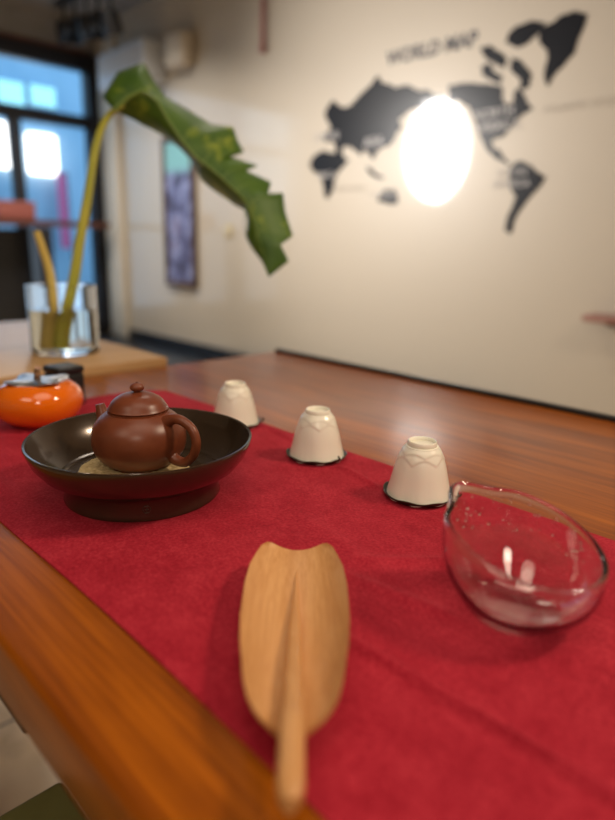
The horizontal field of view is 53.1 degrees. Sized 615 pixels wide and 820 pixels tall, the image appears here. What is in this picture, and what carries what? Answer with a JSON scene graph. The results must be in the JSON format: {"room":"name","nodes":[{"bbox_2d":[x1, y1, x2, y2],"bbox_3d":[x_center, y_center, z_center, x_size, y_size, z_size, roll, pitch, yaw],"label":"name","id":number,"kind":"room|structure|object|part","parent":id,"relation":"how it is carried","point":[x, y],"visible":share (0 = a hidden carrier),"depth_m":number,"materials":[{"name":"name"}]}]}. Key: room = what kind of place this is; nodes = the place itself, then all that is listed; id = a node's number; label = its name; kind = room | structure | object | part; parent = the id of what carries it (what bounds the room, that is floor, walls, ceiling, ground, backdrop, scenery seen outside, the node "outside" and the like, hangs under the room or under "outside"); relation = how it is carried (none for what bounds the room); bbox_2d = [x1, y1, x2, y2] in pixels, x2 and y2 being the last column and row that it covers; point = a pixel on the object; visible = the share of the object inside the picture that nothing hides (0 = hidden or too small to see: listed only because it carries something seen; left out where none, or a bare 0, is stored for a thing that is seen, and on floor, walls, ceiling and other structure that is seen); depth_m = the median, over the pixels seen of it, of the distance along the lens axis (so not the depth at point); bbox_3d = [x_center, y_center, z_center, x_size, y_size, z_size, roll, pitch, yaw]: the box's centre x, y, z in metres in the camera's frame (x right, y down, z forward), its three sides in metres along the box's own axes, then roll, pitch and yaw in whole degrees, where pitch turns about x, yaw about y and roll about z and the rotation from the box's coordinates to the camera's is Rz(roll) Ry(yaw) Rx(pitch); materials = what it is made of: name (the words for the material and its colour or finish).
{"room":"tea room","nodes":[
{"label":"tea room","id":0,"kind":"room"},
{"bbox_2d":[0,699,60,815],"bbox_3d":[-1.268,0.693,1.209,6.600,0.050,9.150,-13,21,-43],"label":"floor","id":1,"kind":"structure","parent":0,"point":[24,772],"depth_m":1.19,"materials":[{"name":"beige tile"}]},
{"bbox_2d":[0,783,85,819],"bbox_3d":[-0.264,0.671,0.425,0.400,0.450,0.400,-13,21,-43],"label":"stool","id":2,"kind":"object","parent":1,"relation":"on","point":[54,803],"visible":0.82,"depth_m":0.60,"materials":[{"name":"green plastic"}]},
{"bbox_2d":[0,218,109,321],"bbox_3d":[-2.842,-1.098,5.423,2.260,1.140,0.360,-13,21,-43],"label":"countertop","id":3,"kind":"structure","parent":1,"relation":"on","point":[21,264],"depth_m":5.66,"materials":[{"name":"brown wood"}]},
{"bbox_3d":[-3.105,-1.071,5.353,1.580,1.010,0.020,-13,21,-43],"label":"panel","id":4,"kind":"part","parent":3,"relation":"part of","materials":[{"name":"black paint"}]},
{"bbox_2d":[0,200,35,219],"bbox_3d":[-2.597,-1.762,5.432,0.330,0.150,0.210,-13,21,-43],"label":"box","id":5,"kind":"object","parent":3,"relation":"on","point":[8,209],"visible":0.9,"depth_m":5.37,"materials":[{"name":"red fabric"}]},
{"bbox_3d":[-2.596,-1.815,5.418,0.330,0.040,0.210,-13,21,-43],"label":"box lid","id":6,"kind":"part","parent":5,"relation":"part of","materials":[{"name":"red fabric"}]},
{"bbox_3d":[-2.436,-1.137,5.722,0.120,1.080,0.220,-13,21,-43],"label":"leg","id":7,"kind":"part","parent":3,"relation":"part of","materials":[{"name":"paint"}]},
{"bbox_2d":[0,218,109,227],"bbox_3d":[-2.828,-1.624,5.281,2.260,0.050,0.360,-13,21,-43],"label":"countertop","id":8,"kind":"structure","parent":3,"relation":"on","point":[3,221],"depth_m":5.53,"materials":[{"name":"brown wood"}]},
{"bbox_2d":[0,321,166,385],"bbox_3d":[-0.827,0.257,1.306,0.805,0.765,0.716,-13,21,-43],"label":"wooden board","id":9,"kind":"object","parent":1,"relation":"on","point":[17,358],"visible":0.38,"depth_m":1.20,"materials":[{"name":"brown wood"}]},
{"bbox_2d":[25,283,99,356],"bbox_3d":[-0.493,-0.185,1.245,0.132,0.135,0.132,-13,21,-43],"label":"glass vase","id":10,"kind":"object","parent":9,"relation":"on","point":[62,320],"visible":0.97,"depth_m":1.19,"materials":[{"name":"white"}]},
{"bbox_2d":[33,231,56,286],"bbox_3d":[-0.528,-0.246,1.255,0.031,0.229,0.081,-7,17,-29],"label":"plant cutting","id":11,"kind":"object","parent":10,"relation":"in","point":[48,267],"visible":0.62,"depth_m":1.24,"materials":[{"name":"yellow plant"}]},
{"bbox_2d":[66,63,292,286],"bbox_3d":[-0.276,-0.427,1.286,0.486,0.574,0.174,-1,15,-9],"label":"leaf","id":12,"kind":"object","parent":10,"relation":"in","point":[133,93],"visible":0.94,"depth_m":1.26,"materials":[{"name":"green plant"}]},
{"bbox_3d":[-0.449,-0.375,1.254,0.044,0.482,0.179,15,20,40],"label":"stem","id":13,"kind":"part","parent":12,"relation":"part of","materials":[{"name":"plant"}]},
{"bbox_2d":[0,348,614,819],"bbox_3d":[0.262,0.477,0.608,0.848,0.756,1.835,-13,21,-43],"label":"table","id":14,"kind":"object","parent":1,"relation":"on","point":[125,740],"visible":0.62,"depth_m":0.42,"materials":[{"name":"orange wood"}]},
{"bbox_2d":[0,390,614,819],"bbox_3d":[0.136,0.142,0.396,0.372,0.006,1.496,-13,21,-43],"label":"table runner","id":15,"kind":"object","parent":14,"relation":"on","point":[439,713],"visible":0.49,"depth_m":0.38,"materials":[{"name":"fabric"}]},
{"bbox_2d":[0,366,83,428],"bbox_3d":[-0.353,-0.020,0.809,0.107,0.077,0.107,2,15,2],"label":"jar","id":16,"kind":"object","parent":15,"relation":"on","point":[30,401],"visible":0.94,"depth_m":0.77,"materials":[{"name":"orange ceramic"}]},
{"bbox_3d":[-0.353,-0.038,0.804,0.067,0.008,0.067,2,15,0],"label":"lid","id":17,"kind":"part","parent":16,"relation":"part of","materials":[{"name":"grey metal"}]},
{"bbox_3d":[-0.351,-0.048,0.802,0.011,0.019,0.010,-13,21,-43],"label":"stem","id":18,"kind":"part","parent":16,"relation":"part of","materials":[{"name":"brown metal"}]},
{"bbox_2d":[43,362,84,403],"bbox_3d":[-0.356,-0.037,0.904,0.042,0.059,0.042,13,19,36],"label":"canister","id":19,"kind":"object","parent":15,"relation":"on","point":[74,371],"visible":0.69,"depth_m":0.89,"materials":[{"name":"black paint"}]},
{"bbox_3d":[-0.356,-0.060,0.898,0.042,0.010,0.042,13,19,36],"label":"box lid","id":20,"kind":"part","parent":19,"relation":"part of","materials":[{"name":"black paint"}]},
{"bbox_2d":[21,407,251,521],"bbox_3d":[-0.160,0.051,0.599,0.211,0.056,0.211,-13,21,-43],"label":"bowl","id":21,"kind":"object","parent":15,"relation":"on","point":[56,451],"visible":0.73,"depth_m":0.55,"materials":[{"name":"black ceramic"}]},
{"bbox_2d":[78,458,188,473],"bbox_3d":[-0.169,0.058,0.601,0.106,0.012,0.107,-13,21,-43],"label":"mat","id":22,"kind":"object","parent":21,"relation":"in","point":[95,466],"visible":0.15,"depth_m":0.59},
{"bbox_2d":[91,381,200,473],"bbox_3d":[-0.159,0.015,0.589,0.090,0.083,0.103,-6,17,-25],"label":"teapot","id":23,"kind":"object","parent":22,"relation":"on","point":[137,433],"visible":1,"depth_m":0.57,"materials":[{"name":"red ceramic"}]},
{"bbox_3d":[-0.199,0.011,0.613,0.026,0.035,0.022,9,17,25],"label":"spout","id":24,"kind":"part","parent":23,"relation":"part of","materials":[{"name":"red ceramic"}]},
{"bbox_3d":[-0.162,-0.013,0.587,0.057,0.026,0.057,9,17,25],"label":"lid","id":25,"kind":"part","parent":23,"relation":"part of","materials":[{"name":"red ceramic"}]},
{"bbox_3d":[-0.117,0.029,0.575,0.042,0.051,0.014,9,17,25],"label":"handle","id":26,"kind":"part","parent":23,"relation":"part of","materials":[{"name":"red ceramic"}]},
{"bbox_2d":[247,416,263,427],"bbox_3d":[-0.098,0.013,0.834,0.070,0.011,0.070,11,18,31],"label":"saucer","id":27,"kind":"object","parent":15,"relation":"on","point":[259,420],"visible":0.13,"depth_m":0.82,"materials":[{"name":"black metal"}]},
{"bbox_2d":[214,380,258,427],"bbox_3d":[-0.097,-0.009,0.828,0.063,0.056,0.063,6,16,15],"label":"tea cup","id":28,"kind":"object","parent":27,"relation":"on","point":[234,400],"visible":0.88,"depth_m":0.81,"materials":[{"name":"beige ceramic"}]},
{"bbox_2d":[240,542,349,815],"bbox_3d":[-0.008,0.137,0.360,0.068,0.024,0.225,1,15,-1],"label":"scoop","id":29,"kind":"object","parent":15,"relation":"on","point":[295,616],"visible":1,"depth_m":0.36,"materials":[{"name":"brown wood"}]},
{"bbox_3d":[-0.008,0.140,0.348,0.012,0.024,0.200,1,15,-1],"label":"handle","id":30,"kind":"part","parent":29,"relation":"part of","materials":[{"name":"brown wood"}]},
{"bbox_2d":[286,448,346,464],"bbox_3d":[0.011,0.049,0.714,0.070,0.011,0.070,-2,15,-12],"label":"saucer","id":31,"kind":"object","parent":15,"relation":"on","point":[288,449],"visible":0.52,"depth_m":0.69,"materials":[{"name":"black metal"}]},
{"bbox_2d":[289,406,343,464],"bbox_3d":[0.011,0.026,0.708,0.063,0.056,0.063,6,16,16],"label":"tea cup","id":32,"kind":"object","parent":31,"relation":"on","point":[316,438],"visible":1,"depth_m":0.69,"materials":[{"name":"beige ceramic"}]},
{"bbox_2d":[383,481,450,506],"bbox_3d":[0.110,0.079,0.609,0.070,0.011,0.070,-9,18,-33],"label":"saucer","id":33,"kind":"object","parent":15,"relation":"on","point":[387,482],"visible":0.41,"depth_m":0.58,"materials":[{"name":"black metal"}]},
{"bbox_2d":[386,436,449,506],"bbox_3d":[0.111,0.057,0.603,0.063,0.056,0.063,0,15,-6],"label":"tea cup","id":34,"kind":"object","parent":33,"relation":"on","point":[419,475],"visible":0.95,"depth_m":0.58,"materials":[{"name":"beige ceramic"}]},
{"bbox_2d":[442,481,608,636],"bbox_3d":[0.140,0.100,0.412,0.100,0.074,0.113,-13,21,-43],"label":"glass pitcher","id":35,"kind":"object","parent":15,"relation":"on","point":[518,563],"visible":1,"depth_m":0.42,"materials":[{"name":"clear glass"}]},
{"bbox_2d":[0,0,147,19],"bbox_3d":[-1.228,-2.208,0.465,6.800,0.100,9.450,-13,21,-43],"label":"ceiling","id":36,"kind":"structure","parent":0,"point":[43,6],"depth_m":5.30,"materials":[{"name":"grey paint"}]},
{"bbox_2d":[53,0,123,44],"bbox_3d":[-1.779,-3.146,4.945,0.210,0.444,1.050,-13,21,-43],"label":"track light","id":37,"kind":"object","parent":36,"relation":"attached to","point":[100,24],"visible":1,"depth_m":4.88,"materials":[{"name":"black paint"}]},
{"bbox_3d":[-1.775,-3.343,4.890,0.060,0.035,1.050,-13,21,-43],"label":"rail","id":38,"kind":"part","parent":37,"relation":"part of","materials":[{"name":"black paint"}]},
{"bbox_3d":[-2.046,-3.332,5.178,0.022,0.160,0.022,-5,16,-21],"label":"lamp arm","id":39,"kind":"part","parent":37,"relation":"part of","materials":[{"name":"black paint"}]},
{"bbox_3d":[-1.907,-3.282,5.044,0.022,0.180,0.022,-5,16,-21],"label":"lamp arm","id":40,"kind":"part","parent":37,"relation":"part of","materials":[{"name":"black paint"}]},
{"bbox_3d":[-1.768,-3.232,4.909,0.022,0.200,0.022,-5,16,-21],"label":"lamp arm","id":41,"kind":"part","parent":37,"relation":"part of","materials":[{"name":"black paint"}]},
{"bbox_2d":[99,327,110,334],"bbox_3d":[-4.514,-1.525,4.019,6.700,2.710,0.140,-13,21,-43],"label":"wall","id":42,"kind":"structure","parent":0,"point":[102,330],"depth_m":6.53,"materials":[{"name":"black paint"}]},
{"bbox_2d":[0,2,94,55],"bbox_3d":[-4.436,-2.965,3.662,6.600,0.260,0.155,-13,21,-43],"label":"trim","id":43,"kind":"structure","parent":42,"relation":"attached to","point":[16,20],"depth_m":5.45,"materials":[{"name":"grey paint"}]},
{"bbox_2d":[0,31,111,326],"bbox_3d":[-3.042,-1.929,5.316,2.700,2.590,0.150,-13,21,-43],"label":"window","id":44,"kind":"structure","parent":42,"relation":"in","point":[50,115],"depth_m":5.81,"materials":[{"name":"black"}]},
{"bbox_3d":[-3.015,-1.660,5.455,0.860,1.840,0.006,-13,21,-43],"label":"pane","id":45,"kind":"part","parent":44,"relation":"part of","materials":[{"name":"clear glass"}]},
{"bbox_3d":[-2.670,-1.737,5.773,0.090,1.840,0.120,-13,21,-43],"label":"frame","id":46,"kind":"part","parent":44,"relation":"part of","materials":[{"name":"black metal"}]},
{"bbox_3d":[-3.035,-2.826,5.090,2.500,0.400,0.006,-13,21,-43],"label":"pane","id":47,"kind":"part","parent":44,"relation":"part of","materials":[{"name":"clear glass"}]},
{"bbox_3d":[-3.059,-3.077,4.981,2.600,0.140,0.120,-13,21,-43],"label":"frame","id":48,"kind":"part","parent":44,"relation":"part of","materials":[{"name":"black metal"}]},
{"bbox_3d":[-3.072,-2.575,5.117,2.600,0.100,0.120,-13,21,-43],"label":"frame","id":49,"kind":"part","parent":44,"relation":"part of","materials":[{"name":"black metal"}]},
{"bbox_3d":[-2.412,-1.798,6.027,0.645,1.840,0.006,-13,21,-43],"label":"pane","id":50,"kind":"part","parent":44,"relation":"part of","materials":[{"name":"clear glass"}]},
{"bbox_3d":[-2.118,-2.127,6.197,0.115,2.560,0.150,-13,21,-43],"label":"frame","id":51,"kind":"part","parent":44,"relation":"part of","materials":[{"name":"black"}]},
{"bbox_2d":[95,0,614,415],"bbox_3d":[1.137,-1.278,3.146,0.120,2.970,9.450,-13,21,-43],"label":"wall","id":52,"kind":"structure","parent":0,"point":[432,283],"depth_m":3.67,"materials":[{"name":"beige paint"}]},
{"bbox_2d":[95,35,129,336],"bbox_3d":[-1.890,-2.155,5.998,0.050,2.870,0.310,-13,21,-43],"label":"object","id":53,"kind":"structure","parent":52,"relation":"attached to","point":[111,139],"depth_m":6.01,"materials":[{"name":"beige paint"}]},
{"bbox_2d":[98,37,166,92],"bbox_3d":[-1.517,-2.932,5.281,0.235,0.300,0.800,-13,21,-43],"label":"air conditioner","id":54,"kind":"object","parent":52,"relation":"attached to","point":[151,52],"visible":0.62,"depth_m":5.07,"materials":[{"name":"grey plastic"}]},
{"bbox_2d":[99,45,139,75],"bbox_3d":[-1.591,-2.945,5.202,0.008,0.122,0.680,-13,21,-43],"label":"grille","id":55,"kind":"object","parent":54,"relation":"attached to","point":[126,57],"depth_m":5.20,"materials":[{"name":"beige plastic"}]},
{"bbox_2d":[99,334,215,365],"bbox_3d":[-0.621,-0.293,4.780,0.460,0.030,4.550,-13,21,-43],"label":"trim","id":56,"kind":"structure","parent":52,"relation":"attached to","point":[174,356],"depth_m":5.58,"materials":[{"name":"black stone"}]},
{"bbox_2d":[164,29,193,70],"bbox_3d":[-1.016,-2.836,4.858,0.124,0.260,0.300,-13,21,-43],"label":"wall speaker","id":57,"kind":"object","parent":52,"relation":"attached to","point":[178,45],"visible":1,"depth_m":4.78,"materials":[{"name":"beige plastic"}]},
{"bbox_2d":[165,33,179,64],"bbox_3d":[-1.058,-2.822,4.819,0.006,0.192,0.200,-13,21,-43],"label":"grille","id":58,"kind":"object","parent":57,"relation":"attached to","point":[172,41],"depth_m":4.82,"materials":[{"name":"beige paint"}]},
{"bbox_2d":[160,137,198,287],"bbox_3d":[-1.099,-1.690,5.288,0.035,1.240,0.480,-13,21,-43],"label":"framed poster","id":59,"kind":"object","parent":52,"relation":"attached to","point":[179,185],"visible":0.76,"depth_m":5.28,"materials":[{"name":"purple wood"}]},
{"bbox_2d":[129,328,246,358],"bbox_3d":[1.123,0.081,3.387,0.020,0.120,9.050,-13,21,-43],"label":"baseboard","id":60,"kind":"structure","parent":52,"relation":"attached to","point":[213,352],"depth_m":5.57,"materials":[{"name":"black paint"}]},
{"bbox_2d":[225,225,231,236],"bbox_3d":[-0.627,-1.416,4.872,0.015,0.090,0.090,-13,21,-43],"label":"light switch","id":61,"kind":"object","parent":52,"relation":"attached to","point":[228,228],"visible":1,"depth_m":4.86,"materials":[{"name":"beige plastic"}]},
{"bbox_2d":[259,0,265,52],"bbox_3d":[-0.303,-2.728,4.180,0.044,0.540,0.044,-13,21,-43],"label":"hanging ornament","id":62,"kind":"object","parent":52,"relation":"hanging from","point":[262,45],"visible":1,"depth_m":4.21,"materials":[{"name":"red fabric"}]},
{"bbox_2d":[310,11,614,233],"bbox_3d":[0.714,-1.513,3.442,0.005,1.012,2.000,-13,21,-43],"label":"world map","id":63,"kind":"object","parent":52,"relation":"attached to","point":[371,123],"visible":1,"depth_m":3.24,"materials":[{"name":"black plastic"}]},
{"bbox_2d":[582,313,614,326],"bbox_3d":[1.629,-0.351,2.646,0.160,0.045,0.840,-13,21,-43],"label":"wall shelf","id":64,"kind":"object","parent":52,"relation":"attached to","point":[609,319],"visible":1,"depth_m":2.83,"materials":[{"name":"red wood"}]}
]}

